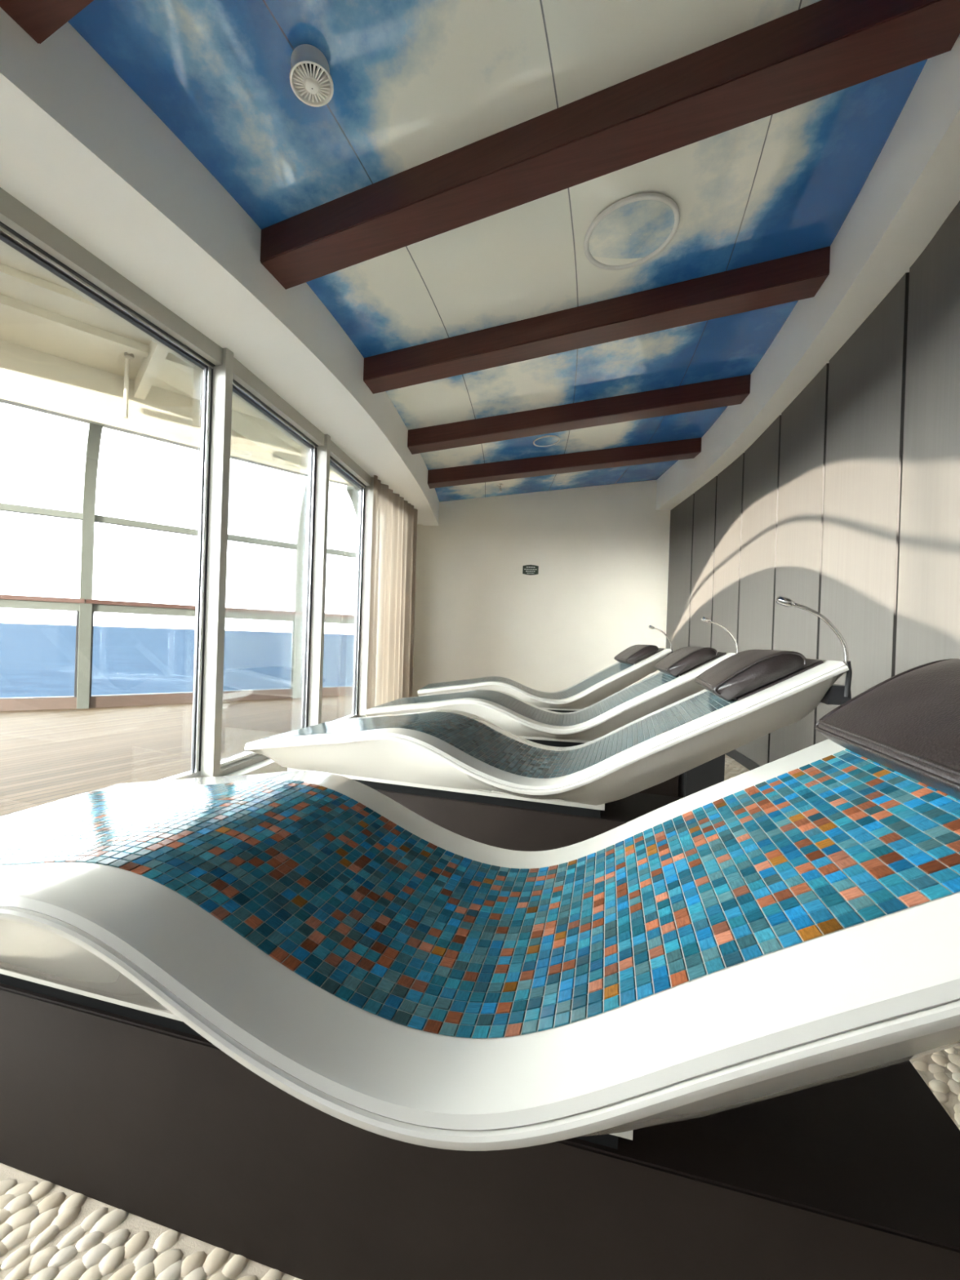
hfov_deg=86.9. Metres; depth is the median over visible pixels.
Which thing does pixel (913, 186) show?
ceiling soffit
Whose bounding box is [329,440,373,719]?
window
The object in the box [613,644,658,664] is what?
headrest pillow
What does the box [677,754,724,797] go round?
equipment box
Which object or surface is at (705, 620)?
reading lamp
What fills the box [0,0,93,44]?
ceiling beam
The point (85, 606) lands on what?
railing
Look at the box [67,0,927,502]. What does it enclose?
ceiling
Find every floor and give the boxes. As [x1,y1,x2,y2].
[0,695,352,816]
[0,754,959,1279]
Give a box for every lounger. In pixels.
[0,738,959,1279]
[244,595,852,851]
[364,617,738,796]
[417,625,672,712]
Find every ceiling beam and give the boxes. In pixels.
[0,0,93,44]
[260,0,959,288]
[363,246,830,394]
[407,374,751,454]
[427,437,701,488]
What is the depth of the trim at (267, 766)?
2.95 m
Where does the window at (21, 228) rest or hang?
on the trim at (267, 766)
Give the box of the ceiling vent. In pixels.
[289,44,333,106]
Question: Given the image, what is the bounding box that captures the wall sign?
[522,564,538,574]
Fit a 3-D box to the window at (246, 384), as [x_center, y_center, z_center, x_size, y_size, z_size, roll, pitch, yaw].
[-1.285,-0.373,3.144,0.336,2.221,1.096,2,0,0]
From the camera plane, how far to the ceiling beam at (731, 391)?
4.01 m
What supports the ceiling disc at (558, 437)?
attached to the ceiling
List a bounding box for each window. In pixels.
[0,186,233,780]
[220,357,330,776]
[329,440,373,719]
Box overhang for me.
[0,244,354,487]
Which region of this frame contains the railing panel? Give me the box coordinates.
[0,622,354,697]
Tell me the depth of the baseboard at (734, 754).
4.07 m
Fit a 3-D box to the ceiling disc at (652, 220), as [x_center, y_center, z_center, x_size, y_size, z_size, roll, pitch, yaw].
[0.702,-1.887,2.363,0.429,0.068,0.430,2,0,0]
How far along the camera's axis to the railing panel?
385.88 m
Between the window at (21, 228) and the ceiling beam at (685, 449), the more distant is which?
the ceiling beam at (685, 449)
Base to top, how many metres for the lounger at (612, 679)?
1.109 m
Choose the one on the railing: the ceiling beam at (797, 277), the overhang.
the overhang
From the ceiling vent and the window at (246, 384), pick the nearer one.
the ceiling vent
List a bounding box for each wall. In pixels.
[412,480,670,708]
[666,200,959,765]
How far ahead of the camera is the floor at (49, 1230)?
0.78 m
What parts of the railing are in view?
rail, rail, cap rail, post, cap rail, rail, rail, post, cap rail, rail, rail, post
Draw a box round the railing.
[0,421,359,711]
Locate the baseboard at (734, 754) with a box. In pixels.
[724,749,760,770]
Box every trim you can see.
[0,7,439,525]
[0,240,359,492]
[223,758,288,776]
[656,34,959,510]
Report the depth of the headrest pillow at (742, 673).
1.66 m
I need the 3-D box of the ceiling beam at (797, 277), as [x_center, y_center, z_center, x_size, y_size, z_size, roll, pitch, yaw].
[0.539,-1.798,2.935,2.511,0.467,0.761,2,0,0]
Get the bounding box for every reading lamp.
[648,625,672,653]
[701,617,738,653]
[775,595,852,705]
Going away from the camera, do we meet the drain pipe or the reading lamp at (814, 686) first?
the reading lamp at (814, 686)
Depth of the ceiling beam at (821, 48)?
1.76 m
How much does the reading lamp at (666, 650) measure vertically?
0.325 m
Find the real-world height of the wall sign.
0.128 m
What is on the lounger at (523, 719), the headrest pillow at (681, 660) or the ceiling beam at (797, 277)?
the headrest pillow at (681, 660)
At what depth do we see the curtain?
5.07 m
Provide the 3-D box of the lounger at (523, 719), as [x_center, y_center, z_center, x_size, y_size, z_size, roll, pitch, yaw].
[0.414,0.398,3.288,2.157,1.109,0.721,2,0,11]
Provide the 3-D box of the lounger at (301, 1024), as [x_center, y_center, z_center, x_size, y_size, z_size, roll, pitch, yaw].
[-0.112,0.388,0.914,2.157,1.109,0.721,2,0,14]
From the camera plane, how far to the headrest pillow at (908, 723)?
0.76 m
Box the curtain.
[366,475,417,716]
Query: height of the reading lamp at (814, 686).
0.325 m
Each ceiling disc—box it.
[533,435,559,447]
[583,192,679,270]
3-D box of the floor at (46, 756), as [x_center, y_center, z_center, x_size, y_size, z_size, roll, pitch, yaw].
[-4.000,0.690,1.354,10.070,0.001,11.607,2,0,0]
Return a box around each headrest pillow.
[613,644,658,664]
[653,646,717,676]
[694,648,806,701]
[815,658,959,799]
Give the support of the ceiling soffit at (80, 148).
attached to the wall at (601, 553)
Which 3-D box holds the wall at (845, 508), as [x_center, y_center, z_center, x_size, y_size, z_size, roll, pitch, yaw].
[1.422,-0.325,2.018,1.822,2.629,8.506,2,0,0]
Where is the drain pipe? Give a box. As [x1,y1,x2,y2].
[123,351,133,418]
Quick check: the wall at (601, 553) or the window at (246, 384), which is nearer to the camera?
the window at (246, 384)
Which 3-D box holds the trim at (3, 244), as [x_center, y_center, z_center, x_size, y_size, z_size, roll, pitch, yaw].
[-1.972,-1.990,2.197,1.875,1.150,8.508,2,0,0]
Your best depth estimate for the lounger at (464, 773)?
1.92 m

